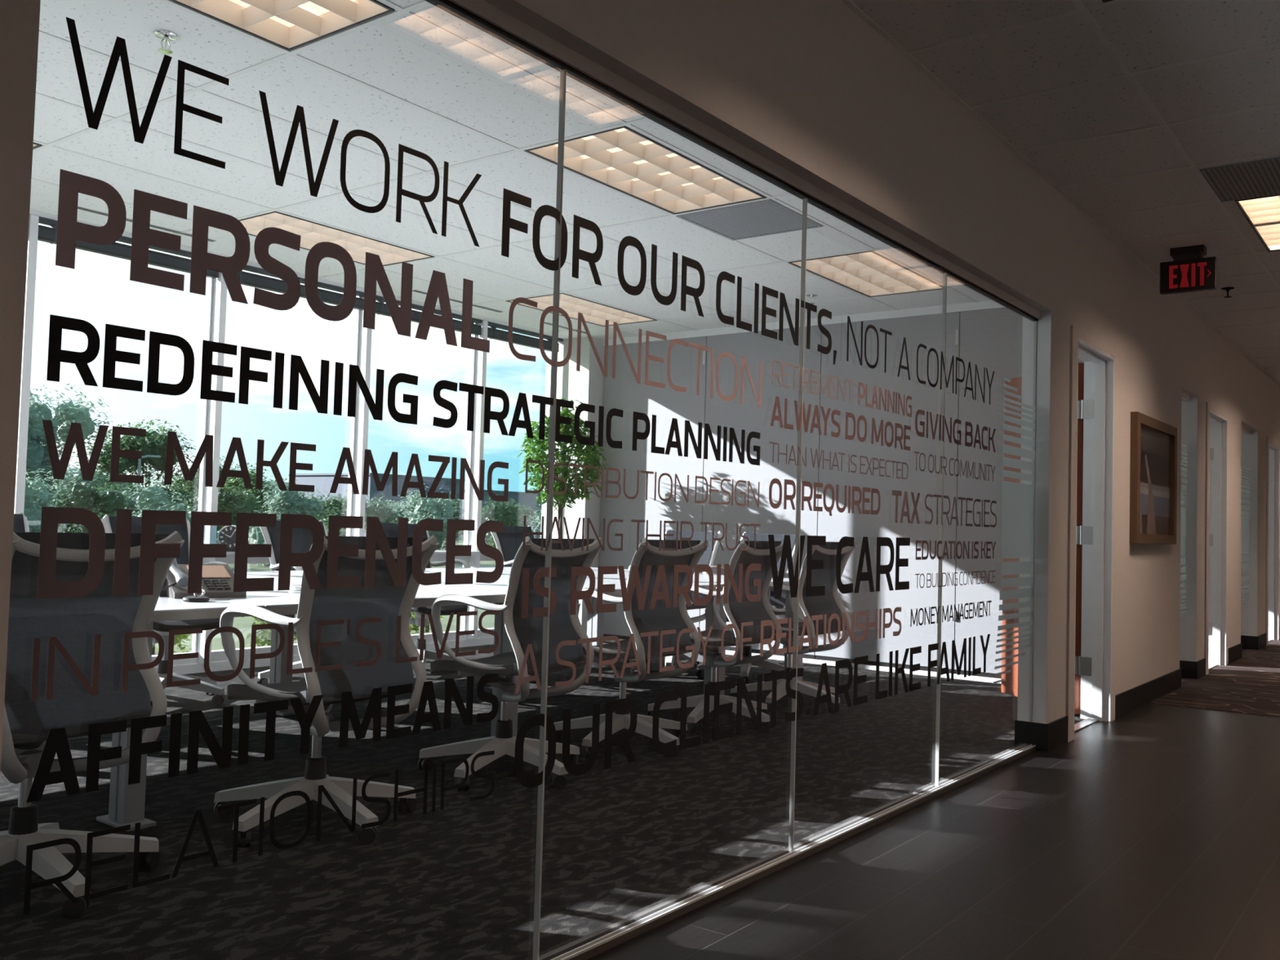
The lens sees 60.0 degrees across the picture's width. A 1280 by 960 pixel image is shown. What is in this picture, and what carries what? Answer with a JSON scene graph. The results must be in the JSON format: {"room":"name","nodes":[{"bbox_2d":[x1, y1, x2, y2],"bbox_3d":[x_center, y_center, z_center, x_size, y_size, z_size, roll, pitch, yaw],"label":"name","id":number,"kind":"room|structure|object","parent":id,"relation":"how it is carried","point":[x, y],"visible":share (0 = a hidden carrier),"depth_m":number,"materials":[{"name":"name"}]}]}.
{"room":"office corridor","nodes":[
{"label":"office corridor","id":0,"kind":"room"},
{"bbox_2d":[157,636,490,666],"bbox_3d":[-0.397,-0.005,10.717,0.170,2.950,19.300,0,-3,37],"label":"wall","id":1,"kind":"structure","parent":0,"point":[487,637],"depth_m":7.53,"materials":[{"name":"paint"}]},
{"bbox_2d":[37,224,218,278],"bbox_3d":[-3.147,-1.414,6.878,0.058,0.104,1.157,0,-3,37],"label":"window blind","id":2,"kind":"object","parent":1,"relation":"attached to","point":[47,234],"visible":0.53,"depth_m":6.81,"materials":[{"name":"fabric"}]},
{"bbox_2d":[151,277,213,666],"bbox_3d":[-3.226,-0.232,6.862,0.074,2.800,1.173,0,-3,37],"label":"window","id":3,"kind":"structure","parent":1,"relation":"in","point":[210,291],"depth_m":7.32,"materials":[{"name":"metal"}]},
{"bbox_2d":[13,213,488,663],"bbox_3d":[-3.569,-0.263,6.358,0.155,2.800,7.367,0,-3,37],"label":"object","id":4,"kind":"structure","parent":1,"relation":"attached to","point":[214,412],"depth_m":7.33,"materials":[{"name":"white metal"}]},
{"bbox_2d":[29,213,563,342],"bbox_3d":[-3.387,-1.500,6.565,0.062,0.024,8.930,0,-3,37],"label":"trim","id":5,"kind":"structure","parent":1,"relation":"attached to","point":[42,220],"depth_m":8.06,"materials":[{"name":"metal"}]},
{"bbox_2d":[155,636,493,674],"bbox_3d":[-3.454,1.176,6.446,0.015,0.060,8.930,0,-3,37],"label":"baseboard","id":6,"kind":"structure","parent":1,"relation":"in","point":[219,665],"depth_m":7.55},
{"bbox_2d":[210,296,480,662],"bbox_3d":[-3.405,-0.252,6.499,0.220,2.800,8.930,0,-3,37],"label":"window","id":7,"kind":"structure","parent":1,"relation":"in","point":[216,655],"depth_m":8.28,"materials":[{"name":"metal"}]},
{"bbox_2d":[236,270,364,310],"bbox_3d":[-2.419,-1.353,7.855,0.058,0.104,1.157,0,-3,37],"label":"window blind","id":8,"kind":"object","parent":7,"relation":"attached to","point":[246,278],"visible":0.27,"depth_m":7.71,"materials":[{"name":"fabric"}]},
{"bbox_2d":[410,323,476,643],"bbox_3d":[-1.771,-0.109,8.817,0.074,2.800,1.173,0,-3,37],"label":"window","id":9,"kind":"structure","parent":1,"relation":"in","point":[436,557],"depth_m":9.26,"materials":[{"name":"metal"}]},
{"bbox_2d":[487,325,559,351],"bbox_3d":[-1.032,-1.235,9.720,0.058,0.104,0.930,0,-3,37],"label":"window blind","id":10,"kind":"object","parent":1,"relation":"attached to","point":[494,333],"visible":0.73,"depth_m":9.66,"materials":[{"name":"fabric"}]},
{"bbox_2d":[29,0,991,339],"bbox_3d":[1.648,-1.353,9.280,4.899,0.190,19.300,0,-3,37],"label":"ceiling","id":11,"kind":"structure","parent":0,"point":[402,56],"depth_m":5.26,"materials":[{"name":"tile"}]},
{"bbox_2d":[168,0,395,51],"bbox_3d":[-1.397,-1.630,3.383,0.570,0.087,1.190,0,-3,37],"label":"ceiling light","id":12,"kind":"object","parent":11,"relation":"attached to","point":[289,25],"visible":0.94,"depth_m":3.82,"materials":[{"name":"white plastic"}]},
{"bbox_2d":[239,211,434,266],"bbox_3d":[-1.897,-1.499,6.798,0.570,0.087,1.190,0,-3,37],"label":"ceiling light","id":13,"kind":"object","parent":11,"relation":"attached to","point":[312,233],"visible":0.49,"depth_m":6.80,"materials":[{"name":"white plastic"}]},
{"bbox_2d":[29,0,978,338],"bbox_3d":[1.390,-1.285,8.882,4.837,0.014,18.362,0,-3,37],"label":"grid","id":14,"kind":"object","parent":11,"relation":"attached to","point":[400,11],"depth_m":5.26,"materials":[{"name":"white metal"}]},
{"bbox_2d":[505,293,657,326],"bbox_3d":[-0.440,-1.376,8.757,0.570,0.087,1.190,0,-3,37],"label":"ceiling light","id":15,"kind":"object","parent":11,"relation":"attached to","point":[593,313],"visible":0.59,"depth_m":8.81,"materials":[{"name":"white plastic"}]},
{"bbox_2d":[524,125,766,214],"bbox_3d":[0.060,-1.507,5.342,0.570,0.087,1.190,0,-3,37],"label":"ceiling light","id":16,"kind":"object","parent":11,"relation":"attached to","point":[623,159],"visible":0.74,"depth_m":5.37,"materials":[{"name":"white plastic"}]},
{"bbox_2d":[675,199,822,240],"bbox_3d":[0.604,-1.419,6.077,0.585,0.008,0.585,0,-3,37],"label":"ceiling vent","id":17,"kind":"object","parent":11,"relation":"in","point":[768,216],"visible":1,"depth_m":6.06,"materials":[{"name":"grey metal"}]},
{"bbox_2d":[787,250,942,297],"bbox_3d":[1.518,-1.383,7.301,0.570,0.087,1.190,0,-3,37],"label":"ceiling light","id":18,"kind":"object","parent":11,"relation":"attached to","point":[869,273],"visible":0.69,"depth_m":7.34,"materials":[{"name":"white plastic"}]},
{"bbox_2d":[0,641,1279,959],"bbox_3d":[2.135,1.473,7.679,7.850,0.120,21.000,0,-3,37],"label":"floor","id":19,"kind":"structure","parent":0,"point":[621,841],"depth_m":3.61,"materials":[{"name":"carpet"}]},
{"bbox_2d":[0,530,184,918],"bbox_3d":[-1.648,0.619,3.023,0.650,0.980,0.679,0,-3,38],"label":"chair","id":20,"kind":"object","parent":19,"relation":"on","point":[75,622],"visible":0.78,"depth_m":2.94,"materials":[{"name":"fabric"}]},
{"bbox_2d":[101,514,231,706],"bbox_3d":[-2.618,0.707,6.113,0.679,1.014,0.650,4,-3,-45],"label":"chair","id":21,"kind":"object","parent":19,"relation":"on","point":[162,628],"visible":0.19,"depth_m":6.05,"materials":[{"name":"fabric"}]},
{"bbox_2d":[257,520,327,684],"bbox_3d":[-2.014,0.756,6.892,0.650,1.014,0.679,0,-3,39],"label":"chair","id":22,"kind":"object","parent":19,"relation":"on","point":[302,538],"visible":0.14,"depth_m":6.88,"materials":[{"name":"fabric"}]},
{"bbox_2d":[213,534,439,847],"bbox_3d":[-1.063,0.666,3.742,0.650,0.980,0.679,-1,-3,43],"label":"chair","id":23,"kind":"object","parent":19,"relation":"on","point":[385,601],"visible":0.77,"depth_m":3.64,"materials":[{"name":"fabric"}]},
{"bbox_2d":[381,523,469,677],"bbox_3d":[-1.510,0.800,7.603,0.650,1.014,0.679,-1,-3,43],"label":"chair","id":24,"kind":"object","parent":19,"relation":"on","point":[390,530],"visible":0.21,"depth_m":7.55,"materials":[{"name":"fabric"}]},
{"bbox_2d":[232,566,629,715],"bbox_3d":[-2.000,0.856,5.678,1.068,0.715,6.200,0,-3,37],"label":"conference table","id":25,"kind":"object","parent":19,"relation":"on","point":[277,672],"visible":0.19,"depth_m":6.01,"materials":[{"name":"white laminate"}]},
{"bbox_2d":[96,573,804,831],"bbox_3d":[-1.139,0.852,5.037,1.067,0.715,6.200,0,-3,37],"label":"conference table","id":26,"kind":"object","parent":19,"relation":"on","point":[126,802],"visible":0.22,"depth_m":4.23,"materials":[{"name":"white laminate"}]},
{"bbox_2d":[159,558,246,599],"bbox_3d":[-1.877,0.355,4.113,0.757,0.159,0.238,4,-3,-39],"label":"desk phone","id":27,"kind":"object","parent":26,"relation":"on","point":[217,580],"visible":0.46,"depth_m":4.22,"materials":[{"name":"black plastic"}]},
{"bbox_2d":[417,536,602,791],"bbox_3d":[-0.524,0.715,4.550,0.650,0.980,0.679,0,-3,40],"label":"chair","id":28,"kind":"object","parent":19,"relation":"on","point":[563,626],"visible":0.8,"depth_m":4.45,"materials":[{"name":"fabric"}]},
{"bbox_2d":[490,525,577,605],"bbox_3d":[-0.810,0.858,8.510,0.650,1.014,0.679,0,-3,38],"label":"chair","id":29,"kind":"object","parent":19,"relation":"on","point":[508,542],"visible":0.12,"depth_m":8.56,"materials":[{"name":"fabric"}]},
{"bbox_2d":[517,398,608,616],"bbox_3d":[-0.663,0.351,9.477,0.805,2.120,0.764,2,-3,-17],"label":"potted ficus","id":30,"kind":"object","parent":19,"relation":"on","point":[593,459],"visible":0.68,"depth_m":9.38,"materials":[{"name":"plant"}]},
{"bbox_2d":[540,336,604,633],"bbox_3d":[-0.611,-0.035,10.141,0.515,2.950,0.259,0,-3,37],"label":"wall pier","id":31,"kind":"object","parent":19,"relation":"on","point":[586,385],"visible":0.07,"depth_m":9.99,"materials":[{"name":"paint"}]},
{"bbox_2d":[546,537,708,757],"bbox_3d":[-0.050,0.756,5.204,0.650,0.980,0.679,-1,-3,44],"label":"chair","id":32,"kind":"object","parent":19,"relation":"on","point":[661,618],"visible":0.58,"depth_m":5.09,"materials":[{"name":"fabric"}]},
{"bbox_2d":[628,529,722,666],"bbox_3d":[0.248,0.872,8.137,0.679,1.014,0.650,0,-3,39],"label":"chair","id":33,"kind":"object","parent":19,"relation":"on","point":[708,557],"visible":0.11,"depth_m":8.20,"materials":[{"name":"fabric"}]},
{"bbox_2d":[645,539,783,733],"bbox_3d":[0.424,0.797,5.874,0.650,0.980,0.679,0,-3,41],"label":"chair","id":34,"kind":"object","parent":19,"relation":"on","point":[737,613],"visible":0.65,"depth_m":5.78,"materials":[{"name":"fabric"}]},
{"bbox_2d":[696,531,800,684],"bbox_3d":[0.772,0.869,7.747,0.679,1.014,0.650,-1,-3,44],"label":"chair","id":35,"kind":"object","parent":19,"relation":"on","point":[777,606],"visible":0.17,"depth_m":7.74,"materials":[{"name":"fabric"}]},
{"bbox_2d":[728,540,857,712],"bbox_3d":[0.919,0.841,6.573,0.650,0.980,0.679,-1,-3,45],"label":"chair","id":36,"kind":"object","parent":19,"relation":"on","point":[829,603],"visible":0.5,"depth_m":6.47,"materials":[{"name":"fabric"}]},
{"bbox_2d":[0,0,1279,780],"bbox_3d":[3.122,0.031,7.035,0.138,2.760,21.000,0,-3,37],"label":"wall","id":37,"kind":"structure","parent":0,"point":[809,87],"depth_m":4.09,"materials":[{"name":"paint"}]},
{"bbox_2d":[424,0,1039,321],"bbox_3d":[0.527,-0.933,3.562,0.040,0.036,4.798,0,-3,37],"label":"trim","id":38,"kind":"structure","parent":37,"relation":"attached to","point":[482,9],"depth_m":3.03,"materials":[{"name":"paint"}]},
{"bbox_2d":[533,69,946,959],"bbox_3d":[0.503,0.136,3.523,0.014,2.082,2.395,0,-3,37],"label":"trim","id":39,"kind":"structure","parent":37,"relation":"attached to","point":[562,73],"depth_m":2.60,"materials":[{"name":"metal"}]},
{"bbox_2d":[531,743,1035,959],"bbox_3d":[0.470,1.175,3.472,0.054,0.026,4.798,0,-3,37],"label":"trim","id":40,"kind":"structure","parent":37,"relation":"attached to","point":[604,947],"depth_m":3.28,"materials":[{"name":"silver metal"}]},
{"bbox_2d":[604,639,1001,684],"bbox_3d":[1.360,1.419,8.677,4.385,0.030,0.050,0,-3,37],"label":"baseboard","id":41,"kind":"structure","parent":37,"relation":"attached to","point":[985,679],"depth_m":8.30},
{"bbox_2d":[603,300,1005,346],"bbox_3d":[1.518,-1.254,8.789,4.522,0.057,0.112,0,-3,37],"label":"trim","id":42,"kind":"structure","parent":37,"relation":"attached to","point":[988,304],"depth_m":8.67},
{"bbox_2d":[1029,320,1036,722],"bbox_3d":[1.924,0.256,5.434,0.013,2.082,0.004,0,-3,37],"label":"trim","id":43,"kind":"structure","parent":37,"relation":"attached to","point":[1035,322],"depth_m":5.44,"materials":[{"name":"plastic"}]},
{"bbox_2d":[1000,324,1118,742],"bbox_3d":[2.470,0.306,6.415,0.556,2.122,1.613,1,-2,11],"label":"door","id":44,"kind":"structure","parent":37,"relation":"in","point":[1091,668],"depth_m":6.35,"materials":[{"name":"paint"}]},
{"bbox_2d":[840,0,1279,386],"bbox_3d":[4.289,-1.355,6.255,2.675,0.014,21.000,0,-3,37],"label":"trim","id":45,"kind":"structure","parent":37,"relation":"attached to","point":[1082,9],"depth_m":4.59,"materials":[{"name":"white metal"}]},
{"bbox_2d":[1017,310,1257,724],"bbox_3d":[3.948,0.345,8.146,0.138,2.012,6.764,0,-3,37],"label":"trim","id":46,"kind":"structure","parent":37,"relation":"attached to","point":[1188,409],"depth_m":5.47,"materials":[{"name":"white paint"}]},
{"bbox_2d":[1014,632,1266,751],"bbox_3d":[3.086,1.343,6.980,0.160,0.132,21.000,0,-3,37],"label":"baseboard","id":47,"kind":"structure","parent":37,"relation":"attached to","point":[1047,737],"depth_m":6.79,"materials":[{"name":"black rubber"}]},
{"bbox_2d":[1129,411,1177,544],"bbox_3d":[3.318,0.013,7.148,0.042,0.795,1.140,0,-3,37],"label":"framed picture","id":48,"kind":"object","parent":37,"relation":"attached to","point":[1153,442],"visible":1,"depth_m":7.11,"materials":[{"name":"brown wood"}]},
{"bbox_2d":[1139,425,1169,535],"bbox_3d":[3.308,0.013,7.156,0.008,0.705,1.020,0,-3,37],"label":"artwork","id":49,"kind":"object","parent":48,"relation":"attached to","point":[1154,519],"depth_m":7.19},
{"bbox_2d":[1204,402,1229,675],"bbox_3d":[4.367,0.483,9.350,0.931,2.122,1.123,0,-3,37],"label":"door","id":50,"kind":"structure","parent":37,"relation":"in","point":[1217,421],"depth_m":9.36,"materials":[{"name":"paint"}]},
{"bbox_3d":[5.664,0.577,10.460,0.012,2.099,0.974,0,-3,37],"label":"window","id":51,"kind":"structure","parent":37,"relation":"in","visible":0},
{"bbox_2d":[1240,466,1249,606],"bbox_3d":[5.670,0.563,10.456,0.001,1.388,0.966,0,-3,37],"label":"film","id":52,"kind":"object","parent":51,"relation":"attached to","point":[1245,548],"visible":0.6,"depth_m":10.64,"materials":[{"name":"white plastic"}]},
{"bbox_3d":[3.962,0.433,8.172,0.012,2.099,0.593,0,-3,37],"label":"window","id":53,"kind":"structure","parent":37,"relation":"in","visible":0},
{"bbox_2d":[1180,443,1187,617],"bbox_3d":[3.968,0.419,8.168,0.001,1.388,0.585,0,-3,37],"label":"film","id":54,"kind":"object","parent":53,"relation":"attached to","point":[1184,495],"visible":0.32,"depth_m":8.31,"materials":[{"name":"white plastic"}]},
{"bbox_3d":[-0.571,0.043,2.080,0.012,2.087,1.210,0,-3,37],"label":"window","id":55,"kind":"structure","parent":37,"relation":"in","visible":0},
{"bbox_2d":[22,750,494,915],"bbox_3d":[-0.608,0.611,2.017,0.001,0.101,0.981,0,-3,37],"label":"vinyl lettering","id":56,"kind":"object","parent":55,"relation":"attached to","point":[57,881],"visible":1,"depth_m":1.90},
{"bbox_2d":[26,673,498,802],"bbox_3d":[-0.603,0.447,2.024,0.001,0.103,0.990,0,-3,37],"label":"vinyl lettering","id":57,"kind":"object","parent":55,"relation":"attached to","point":[57,742],"visible":1,"depth_m":1.89},
{"bbox_2d":[30,609,498,702],"bbox_3d":[-0.601,0.305,2.027,0.001,0.093,0.985,0,-3,37],"label":"vinyl lettering","id":58,"kind":"object","parent":55,"relation":"attached to","point":[54,642],"visible":1,"depth_m":1.90},
{"bbox_2d":[36,506,503,598],"bbox_3d":[-0.594,0.133,2.038,0.001,0.136,0.990,0,-3,37],"label":"vinyl lettering","id":59,"kind":"object","parent":55,"relation":"attached to","point":[47,588],"visible":1,"depth_m":1.92},
{"bbox_2d":[55,168,489,352],"bbox_3d":[-0.599,-0.371,2.034,0.001,0.146,0.922,0,-3,37],"label":"vinyl lettering","id":60,"kind":"object","parent":55,"relation":"attached to","point":[68,230],"visible":1,"depth_m":1.91},
{"bbox_2d":[66,17,481,247],"bbox_3d":[-0.605,-0.599,2.026,0.001,0.156,0.885,0,-3,37],"label":"vinyl lettering","id":61,"kind":"object","parent":55,"relation":"attached to","point":[119,50],"visible":1,"depth_m":1.96},
{"bbox_2d":[41,419,508,502],"bbox_3d":[-0.589,-0.021,2.045,0.001,0.087,1.003,0,-3,37],"label":"vinyl lettering","id":62,"kind":"object","parent":55,"relation":"attached to","point":[75,435],"visible":1,"depth_m":1.92},
{"bbox_2d":[46,314,759,465],"bbox_3d":[-0.261,-0.145,2.487,0.001,0.099,2.082,0,-3,37],"label":"vinyl lettering","id":63,"kind":"object","parent":55,"relation":"attached to","point":[56,355],"visible":1,"depth_m":2.06},
{"bbox_3d":[0.146,0.104,3.044,0.012,2.087,1.189,0,-3,37],"label":"window","id":64,"kind":"structure","parent":37,"relation":"in","visible":0},
{"bbox_2d":[507,297,762,408],"bbox_3d":[0.037,-0.314,2.889,0.001,0.140,1.099,0,-3,37],"label":"vinyl lettering","id":65,"kind":"object","parent":64,"relation":"attached to","point":[520,300],"visible":1,"depth_m":2.81},
{"bbox_2d":[521,563,760,618],"bbox_3d":[0.050,0.280,2.902,0.001,0.113,1.050,0,-3,37],"label":"vinyl lettering","id":66,"kind":"object","parent":64,"relation":"attached to","point":[575,595],"visible":1,"depth_m":2.83},
{"bbox_2d":[522,515,759,551],"bbox_3d":[0.049,0.145,2.902,0.001,0.079,1.040,0,-3,37],"label":"vinyl lettering","id":67,"kind":"object","parent":64,"relation":"attached to","point":[555,519],"visible":1,"depth_m":2.83},
{"bbox_2d":[524,459,759,506],"bbox_3d":[0.050,0.017,2.904,0.001,0.075,1.029,0,-3,37],"label":"vinyl lettering","id":68,"kind":"object","parent":64,"relation":"attached to","point":[527,461],"visible":1,"depth_m":2.80},
{"bbox_2d":[501,188,836,364],"bbox_3d":[0.180,-0.513,3.082,0.001,0.174,1.618,0,-3,37],"label":"vinyl lettering","id":69,"kind":"object","parent":64,"relation":"attached to","point":[508,196],"visible":1,"depth_m":2.89},
{"bbox_2d":[514,607,901,693],"bbox_3d":[0.350,0.474,3.306,0.001,0.107,2.105,0,-3,37],"label":"vinyl lettering","id":70,"kind":"object","parent":64,"relation":"attached to","point":[763,623],"visible":1,"depth_m":3.08},
{"bbox_3d":[0.858,0.164,4.001,0.012,2.087,1.194,0,-3,37],"label":"window","id":71,"kind":"structure","parent":37,"relation":"in","visible":0},
{"bbox_2d":[514,634,990,787],"bbox_3d":[0.637,0.687,3.690,0.001,0.164,3.068,0,-3,37],"label":"vinyl lettering","id":72,"kind":"object","parent":71,"relation":"attached to","point":[527,780],"visible":1,"depth_m":3.13},
{"bbox_2d":[771,359,853,402],"bbox_3d":[0.569,-0.316,3.604,0.001,0.077,0.558,0,-3,37],"label":"vinyl lettering","id":73,"kind":"object","parent":71,"relation":"attached to","point":[773,360],"visible":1,"depth_m":3.58},
{"bbox_2d":[768,478,879,515],"bbox_3d":[0.629,0.066,3.682,0.001,0.106,0.797,0,-3,37],"label":"vinyl lettering","id":74,"kind":"object","parent":71,"relation":"attached to","point":[787,482],"visible":1,"depth_m":3.65},
{"bbox_2d":[768,441,908,479],"bbox_3d":[0.704,-0.059,3.783,0.001,0.062,1.046,0,-3,37],"label":"vinyl lettering","id":75,"kind":"object","parent":71,"relation":"attached to","point":[771,442],"visible":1,"depth_m":3.72},
{"bbox_2d":[768,534,910,598],"bbox_3d":[0.704,0.290,3.782,0.001,0.195,1.070,0,-3,37],"label":"vinyl lettering","id":76,"kind":"object","parent":71,"relation":"attached to","point":[811,540],"visible":1,"depth_m":3.73},
{"bbox_2d":[770,395,911,450],"bbox_3d":[0.714,-0.185,3.797,0.001,0.093,1.061,0,-3,37],"label":"vinyl lettering","id":77,"kind":"object","parent":71,"relation":"attached to","point":[776,404],"visible":1,"depth_m":3.73},
{"bbox_2d":[846,315,994,404],"bbox_3d":[1.148,-0.447,4.383,0.001,0.155,1.476,0,-3,37],"label":"vinyl lettering","id":78,"kind":"object","parent":71,"relation":"attached to","point":[868,326],"visible":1,"depth_m":4.31},
{"bbox_3d":[1.570,0.225,4.958,0.012,2.087,1.189,0,-3,37],"label":"window","id":79,"kind":"structure","parent":37,"relation":"in","visible":0},
{"bbox_2d":[892,489,996,527],"bbox_3d":[1.267,0.125,4.540,0.001,0.119,1.138,0,-3,37],"label":"vinyl lettering","id":80,"kind":"object","parent":79,"relation":"attached to","point":[896,493],"visible":1,"depth_m":4.43},
{"bbox_2d":[915,409,995,452],"bbox_3d":[1.328,-0.200,4.623,0.001,0.104,0.908,0,-3,37],"label":"vinyl lettering","id":81,"kind":"object","parent":79,"relation":"attached to","point":[918,411],"visible":1,"depth_m":4.57},
{"bbox_2d":[993,377,1035,684],"bbox_3d":[1.762,0.232,5.205,0.001,1.388,0.551,0,-3,37],"label":"film","id":82,"kind":"object","parent":79,"relation":"attached to","point":[1017,499],"visible":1,"depth_m":5.22,"materials":[{"name":"white plastic"}]},
{"bbox_2d":[850,0,1279,383],"bbox_3d":[4.291,-1.447,6.258,2.675,0.190,21.000,0,-3,37],"label":"ceiling","id":83,"kind":"structure","parent":0,"point":[1062,51],"depth_m":4.37,"materials":[{"name":"tile"}]},
{"bbox_2d":[1160,244,1217,294],"bbox_3d":[3.230,-1.239,6.536,0.300,0.259,0.090,0,-3,37],"label":"exit sign","id":84,"kind":"object","parent":83,"relation":"hanging from","point":[1188,272],"visible":1,"depth_m":6.51,"materials":[{"name":"black plastic"}]},
{"bbox_2d":[1200,156,1279,202],"bbox_3d":[3.010,-1.427,5.214,0.585,0.008,0.580,0,-3,37],"label":"ceiling vent","id":85,"kind":"object","parent":83,"relation":"in","point":[1258,178],"visible":1,"depth_m":5.26,"materials":[{"name":"grey metal"}]},
{"bbox_2d":[1235,194,1279,252],"bbox_3d":[3.592,-1.446,5.918,0.570,0.132,1.190,0,-3,37],"label":"light","id":86,"kind":"object","parent":83,"relation":"attached to","point":[1266,209],"visible":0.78,"depth_m":5.90,"materials":[{"name":"white plastic"}]},
{"bbox_2d":[1149,640,1279,717],"bbox_3d":[7.353,1.732,10.420,2.750,0.123,10.360,0,-3,37],"label":"floor","id":87,"kind":"structure","parent":0,"point":[1250,684],"depth_m":7.85,"materials":[{"name":"brown carpet"}]},
{"bbox_3d":[1.305,0.080,8.927,5.037,2.722,0.090,0,-3,37],"label":"wall","id":88,"kind":"structure","parent":0,"visible":0},
{"bbox_2d":[599,336,706,639],"bbox_3d":[0.099,0.095,9.727,1.102,2.637,0.066,0,-3,37],"label":"partition panel","id":89,"kind":"object","parent":88,"relation":"attached to","point":[624,393],"visible":0.64,"depth_m":9.75,"materials":[{"name":"white paint"}]},
{"bbox_2d":[699,325,822,659],"bbox_3d":[0.983,0.092,9.079,1.080,2.637,0.050,0,-3,37],"label":"partition panel","id":90,"kind":"object","parent":88,"relation":"attached to","point":[755,348],"visible":0.63,"depth_m":9.07,"materials":[{"name":"white paint"}]},
{"bbox_2d":[815,311,959,673],"bbox_3d":[1.869,0.088,8.410,1.132,2.637,0.066,0,-3,37],"label":"partition panel","id":91,"kind":"object","parent":88,"relation":"attached to","point":[926,330],"visible":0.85,"depth_m":8.37,"materials":[{"name":"white paint"}]},
{"bbox_2d":[955,307,1084,678],"bbox_3d":[2.801,0.085,7.726,1.195,2.637,0.050,0,-3,37],"label":"partition panel","id":92,"kind":"object","parent":88,"relation":"attached to","point":[991,339],"visible":0.35,"depth_m":7.95,"materials":[{"name":"white paint"}]},
{"bbox_3d":[4.148,0.315,12.606,4.867,2.722,3.460,0,-3,37],"label":"wall","id":93,"kind":"structure","parent":0,"visible":0},
{"bbox_2d":[1240,436,1279,645],"bbox_3d":[6.322,0.648,11.962,0.911,2.122,1.097,0,-3,37],"label":"door","id":94,"kind":"structure","parent":93,"relation":"in","point":[1272,566],"depth_m":11.96,"materials":[{"name":"paint"}]},
{"label":"outside","id":95,"kind":"structure","parent":0,"visible":0},
{"bbox_2d":[63,524,495,655],"bbox_3d":[-31.760,3.578,73.330,124.880,0.380,200.000,0,-3,37],"label":"lawn","id":96,"kind":"structure","parent":95,"point":[244,624],"depth_m":12.19,"materials":[{"name":"green plant"}]},
{"bbox_2d":[23,468,68,532],"bbox_3d":[-11.978,0.971,21.148,1.805,2.644,2.566,0,-3,30],"label":"shrub","id":97,"kind":"object","parent":96,"relation":"on","point":[37,495],"visible":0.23,"depth_m":21.29,"materials":[{"name":"green plant"}]},
{"bbox_2d":[25,383,112,525],"bbox_3d":[-16.758,-0.400,30.885,2.698,4.839,4.097,1,-3,19],"label":"tree","id":98,"kind":"object","parent":96,"relation":"on","point":[66,413],"visible":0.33,"depth_m":30.85,"materials":[{"name":"green plant"}]},
{"bbox_2d":[50,473,137,533],"bbox_3d":[-12.504,1.131,24.953,2.207,2.602,2.223,2,-2,-12],"label":"shrub","id":99,"kind":"object","parent":96,"relation":"on","point":[83,495],"visible":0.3,"depth_m":24.72,"materials":[{"name":"green plant"}]},
{"bbox_2d":[74,416,199,516],"bbox_3d":[-15.149,0.134,34.309,3.545,4.150,4.246,-1,-3,43],"label":"tree","id":100,"kind":"object","parent":96,"relation":"on","point":[154,443],"visible":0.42,"depth_m":33.97,"materials":[{"name":"green plant"}]},
{"bbox_2d":[121,470,198,524],"bbox_3d":[-10.062,1.060,23.510,2.174,2.556,2.121,1,-2,10],"label":"shrub","id":101,"kind":"object","parent":96,"relation":"on","point":[152,497],"visible":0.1,"depth_m":23.20,"materials":[{"name":"green plant"}]},
{"bbox_2d":[177,481,269,543],"bbox_3d":[-10.456,1.248,27.496,2.436,2.562,2.331,1,-2,6],"label":"shrub","id":102,"kind":"object","parent":96,"relation":"on","point":[244,502],"visible":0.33,"depth_m":27.38,"materials":[{"name":"green plant"}]},
{"bbox_2d":[216,462,278,543],"bbox_3d":[-13.745,0.905,38.377,2.869,3.043,3.357,-1,-3,41],"label":"tree","id":103,"kind":"object","parent":96,"relation":"on","point":[252,474],"visible":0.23,"depth_m":38.13,"materials":[{"name":"green plant"}]},
{"bbox_2d":[248,476,335,566],"bbox_3d":[-8.380,1.194,26.023,1.951,2.657,1.914,0,-3,37],"label":"shrub","id":104,"kind":"object","parent":96,"relation":"on","point":[283,502],"visible":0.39,"depth_m":25.78,"materials":[{"name":"green plant"}]},
{"bbox_2d":[320,489,403,536],"bbox_3d":[-7.865,1.445,30.823,2.506,2.404,2.153,2,-2,-4],"label":"shrub","id":105,"kind":"object","parent":96,"relation":"on","point":[380,511],"visible":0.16,"depth_m":30.86,"materials":[{"name":"green plant"}]},
{"bbox_2d":[295,472,465,538],"bbox_3d":[-18.206,1.839,77.218,8.200,4.170,8.434,0,-3,37],"label":"building","id":106,"kind":"structure","parent":96,"relation":"on","point":[321,482],"depth_m":74.24,"materials":[{"name":"stone"}]},
{"bbox_2d":[395,483,464,562],"bbox_3d":[-5.743,1.254,29.495,1.923,2.407,2.195,1,-2,8],"label":"shrub","id":107,"kind":"object","parent":96,"relation":"on","point":[418,508],"visible":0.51,"depth_m":29.47,"materials":[{"name":"green plant"}]},
{"bbox_2d":[455,493,524,548],"bbox_3d":[-4.794,1.599,35.405,2.186,2.307,2.259,2,-2,0],"label":"shrub","id":108,"kind":"object","parent":96,"relation":"on","point":[504,513],"visible":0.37,"depth_m":35.24,"materials":[{"name":"green plant"}]},
{"bbox_2d":[461,488,542,537],"bbox_3d":[-12.766,2.973,96.254,8.200,3.820,13.524,0,-3,37],"label":"building","id":109,"kind":"structure","parent":96,"relation":"on","point":[528,500],"depth_m":93.21,"materials":[{"name":"stone"}]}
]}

